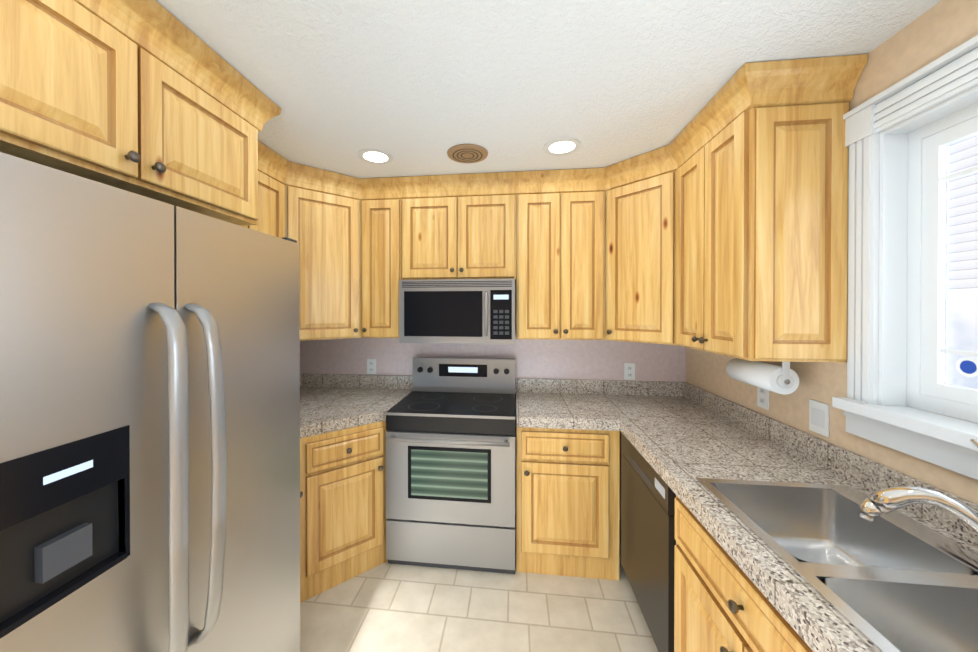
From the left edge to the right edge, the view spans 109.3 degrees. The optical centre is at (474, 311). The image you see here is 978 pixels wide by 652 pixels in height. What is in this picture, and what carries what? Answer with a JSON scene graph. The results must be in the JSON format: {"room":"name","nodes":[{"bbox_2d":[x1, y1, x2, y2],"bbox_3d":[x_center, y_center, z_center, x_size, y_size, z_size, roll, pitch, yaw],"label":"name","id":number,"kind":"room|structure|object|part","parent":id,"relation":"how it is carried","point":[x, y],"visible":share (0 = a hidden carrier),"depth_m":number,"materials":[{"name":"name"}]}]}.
{"room":"kitchen","nodes":[
{"label":"kitchen","id":0,"kind":"room"},
{"bbox_2d":[300,513,657,651],"bbox_3d":[-0.152,1.543,0.238,3.250,0.060,4.960,0,0,7],"label":"floor","id":1,"kind":"structure","parent":0,"point":[386,607],"depth_m":1.72,"materials":[{"name":"tile"}]},
{"bbox_2d":[0,152,299,651],"bbox_3d":[-1.135,0.613,0.985,0.918,1.792,0.910,0,0,7],"label":"fridge","id":2,"kind":"object","parent":1,"relation":"on","point":[91,271],"depth_m":0.80,"materials":[{"name":"grey metal"}]},
{"bbox_3d":[-0.726,0.432,0.880,0.083,0.912,0.160,0,0,7],"label":"fridge handle","id":3,"kind":"part","parent":2,"relation":"part of","materials":[{"name":"silver metal"}]},
{"bbox_2d":[300,421,387,602],"bbox_3d":[-0.997,1.079,2.097,0.940,0.849,1.246,0,0,7],"label":"base cabinet","id":4,"kind":"object","parent":1,"relation":"on","point":[343,519],"visible":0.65,"depth_m":1.90,"materials":[{"name":"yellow wood"}]},
{"bbox_2d":[300,373,412,437],"bbox_3d":[-0.998,0.573,2.089,0.938,0.160,1.256,0,0,7],"label":"countertop","id":5,"kind":"structure","parent":4,"relation":"on","point":[331,402],"depth_m":2.37,"materials":[{"name":"stone"}]},
{"bbox_2d":[385,357,514,573],"bbox_3d":[-0.118,0.922,2.266,0.757,1.160,0.667,0,0,7],"label":"range","id":6,"kind":"object","parent":1,"relation":"on","point":[450,506],"depth_m":2.00,"materials":[{"name":"grey metal"}]},
{"bbox_3d":[-0.153,0.729,1.962,0.695,0.024,0.058,0,0,7],"label":"kitchen range handle","id":7,"kind":"part","parent":6,"relation":"part of","materials":[{"name":"silver metal"}]},
{"bbox_2d":[516,424,619,579],"bbox_3d":[0.554,1.078,2.231,0.572,0.849,0.627,0,0,7],"label":"base cabinet","id":8,"kind":"object","parent":1,"relation":"on","point":[567,501],"visible":0.94,"depth_m":1.96,"materials":[{"name":"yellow wood"}]},
{"bbox_2d":[516,378,615,430],"bbox_3d":[0.539,0.572,2.240,0.540,0.160,0.606,0,0,7],"label":"countertop","id":9,"kind":"structure","parent":8,"relation":"on","point":[540,403],"depth_m":2.22,"materials":[{"name":"stone"}]},
{"bbox_2d":[621,432,675,651],"bbox_3d":[1.076,1.083,1.587,0.610,0.847,0.593,0,0,7],"label":"dishwasher","id":10,"kind":"object","parent":1,"relation":"on","point":[648,540],"visible":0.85,"depth_m":1.51,"materials":[{"name":"grey metal"}]},
{"bbox_2d":[674,495,812,651],"bbox_3d":[0.995,1.085,0.867,0.605,0.848,0.836,0,0,7],"label":"base cabinet","id":11,"kind":"object","parent":1,"relation":"on","point":[722,603],"visible":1,"depth_m":0.99,"materials":[{"name":"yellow wood"}]},
{"bbox_2d":[596,380,977,651],"bbox_3d":[0.930,0.582,0.459,0.643,0.160,4.056,0,0,7],"label":"countertop","id":12,"kind":"structure","parent":11,"relation":"on","point":[681,437],"depth_m":1.30,"materials":[{"name":"stone"}]},
{"bbox_2d":[696,478,977,651],"bbox_3d":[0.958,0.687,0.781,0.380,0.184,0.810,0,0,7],"label":"sink","id":13,"kind":"object","parent":12,"relation":"in","point":[814,525],"visible":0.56,"depth_m":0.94,"materials":[{"name":"silver metal"}]},
{"bbox_2d":[858,438,977,566],"bbox_3d":[1.096,0.450,0.764,0.249,0.286,0.250,0,0,7],"label":"faucet","id":14,"kind":"object","parent":12,"relation":"on","point":[874,506],"visible":1,"depth_m":0.84,"materials":[{"name":"silver metal"}]},
{"bbox_2d":[300,195,685,519],"bbox_3d":[0.125,0.305,2.646,3.250,2.390,0.100,0,0,7],"label":"wall","id":15,"kind":"structure","parent":0,"point":[573,359],"depth_m":2.56,"materials":[{"name":"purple paint"}]},
{"bbox_2d":[367,359,375,373],"bbox_3d":[-0.806,0.425,2.698,0.072,0.116,0.008,0,0,7],"label":"electrical outlet","id":16,"kind":"object","parent":15,"relation":"attached to","point":[371,366],"visible":1,"depth_m":2.69,"materials":[{"name":"white plastic"}]},
{"bbox_2d":[361,199,400,337],"bbox_3d":[-0.620,-0.312,2.499,0.279,0.974,0.346,0,0,7],"label":"upper cabinet","id":17,"kind":"object","parent":15,"relation":"attached to","point":[380,219],"depth_m":2.33,"materials":[{"name":"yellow wood"}]},
{"bbox_2d":[401,195,516,279],"bbox_3d":[-0.098,-0.507,2.438,0.766,0.584,0.346,0,0,7],"label":"upper cabinet","id":18,"kind":"object","parent":15,"relation":"attached to","point":[467,237],"depth_m":2.27,"materials":[{"name":"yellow wood"}]},
{"bbox_2d":[399,279,514,343],"bbox_3d":[-0.103,-0.004,2.392,0.752,0.412,0.446,0,0,7],"label":"over-the-range microwave","id":19,"kind":"object","parent":18,"relation":"attached to","point":[448,311],"depth_m":2.22,"materials":[{"name":"grey metal"}]},
{"bbox_3d":[0.070,0.007,2.174,0.020,0.289,0.051,0,0,7],"label":"handle of the microwave with range hood","id":20,"kind":"part","parent":19,"relation":"part of","materials":[{"name":"silver metal"}]},
{"bbox_2d":[515,191,604,339],"bbox_3d":[0.561,-0.311,2.364,0.553,0.974,0.346,0,0,7],"label":"upper cabinet","id":21,"kind":"object","parent":15,"relation":"attached to","point":[546,251],"depth_m":2.19,"materials":[{"name":"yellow wood"}]},
{"bbox_2d":[624,363,634,379],"bbox_3d":[1.107,0.426,2.479,0.072,0.116,0.008,0,0,7],"label":"electrical outlet","id":22,"kind":"object","parent":15,"relation":"attached to","point":[629,371],"visible":1,"depth_m":2.48,"materials":[{"name":"white plastic"}]},
{"bbox_2d":[156,0,940,178],"bbox_3d":[-0.152,-0.907,0.225,3.250,0.060,4.960,0,0,7],"label":"ceiling","id":23,"kind":"structure","parent":0,"point":[416,87],"depth_m":1.23,"materials":[{"name":"white paint"}]},
{"bbox_2d":[358,149,392,164],"bbox_3d":[-0.566,-0.883,1.974,0.196,0.004,0.196,0,0,7],"label":"recessed light","id":24,"kind":"object","parent":23,"relation":"in","point":[378,156],"visible":1,"depth_m":1.97,"materials":[{"name":"white"}]},
{"bbox_2d":[447,144,487,162],"bbox_3d":[-0.042,-0.878,1.934,0.230,0.013,0.230,0,0,7],"label":"ceiling vent","id":25,"kind":"object","parent":23,"relation":"in","point":[467,153],"visible":0.98,"depth_m":1.91,"materials":[{"name":"brown metal"}]},
{"bbox_2d":[543,138,580,155],"bbox_3d":[0.466,-0.882,1.855,0.196,0.004,0.196,0,0,7],"label":"recessed light","id":26,"kind":"object","parent":23,"relation":"in","point":[559,147],"visible":1,"depth_m":1.85,"materials":[{"name":"white"}]},
{"bbox_2d":[686,0,977,504],"bbox_3d":[1.289,0.319,0.067,0.150,2.390,4.760,0,0,7],"label":"wall","id":27,"kind":"structure","parent":0,"point":[938,30],"depth_m":1.17,"materials":[{"name":"paint"}]},
{"bbox_2d":[74,0,867,199],"bbox_3d":[-0.006,-0.813,0.722,2.565,0.124,3.079,0,0,7],"label":"crown molding","id":28,"kind":"structure","parent":27,"relation":"attached to","point":[157,30],"depth_m":1.35,"materials":[{"name":"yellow wood"}]},
{"bbox_2d":[605,101,849,361],"bbox_3d":[1.097,-0.308,1.869,0.634,0.974,1.208,0,0,7],"label":"upper cabinet","id":29,"kind":"object","parent":27,"relation":"attached to","point":[730,240],"visible":0.96,"depth_m":1.29,"materials":[{"name":"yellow wood"}]},
{"bbox_2d":[726,358,798,394],"bbox_3d":[1.267,0.257,1.543,0.110,0.152,0.318,0,0,7],"label":"paper towel holder","id":30,"kind":"object","parent":29,"relation":"attached to","point":[784,379],"visible":0.85,"depth_m":1.45,"materials":[{"name":"white paper"}]},
{"bbox_2d":[757,387,768,409],"bbox_3d":[1.393,0.406,1.676,0.008,0.116,0.072,0,0,7],"label":"electrical outlet","id":31,"kind":"object","parent":27,"relation":"attached to","point":[762,398],"visible":0.92,"depth_m":1.67,"materials":[{"name":"white plastic"}]},
{"bbox_2d":[809,399,828,436],"bbox_3d":[1.357,0.417,1.368,0.008,0.125,0.085,0,0,7],"label":"light switch","id":32,"kind":"object","parent":27,"relation":"attached to","point":[818,417],"visible":1,"depth_m":1.36,"materials":[{"name":"white plastic"}]},
{"bbox_2d":[832,35,977,479],"bbox_3d":[1.319,-0.134,0.639,0.200,1.130,1.199,0,0,7],"label":"window","id":33,"kind":"structure","parent":27,"relation":"in","point":[873,406],"depth_m":1.10,"materials":[{"name":"white wood"}]},
{"bbox_3d":[-1.717,0.317,0.411,0.100,2.390,4.760,0,0,7],"label":"wall","id":34,"kind":"structure","parent":0,"visible":0},
{"bbox_2d":[0,0,257,225],"bbox_3d":[-1.249,-0.576,1.009,0.683,0.430,0.945,0,0,7],"label":"upper cabinet","id":35,"kind":"object","parent":34,"relation":"attached to","point":[85,93],"visible":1,"depth_m":0.91,"materials":[{"name":"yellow wood"}]},
{"bbox_2d":[243,171,360,340],"bbox_3d":[-1.133,-0.310,2.106,0.664,0.974,1.244,0,0,7],"label":"upper cabinet","id":36,"kind":"object","parent":34,"relation":"attached to","point":[323,230],"visible":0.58,"depth_m":2.19,"materials":[{"name":"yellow wood"}]},
{"label":"outside","id":37,"kind":"structure","parent":0,"visible":0},
{"bbox_2d":[948,135,977,388],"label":"window","id":38,"kind":"structure","parent":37,"point":[962,296],"depth_m":3.42,"materials":[{"name":"white glass"}]}
]}

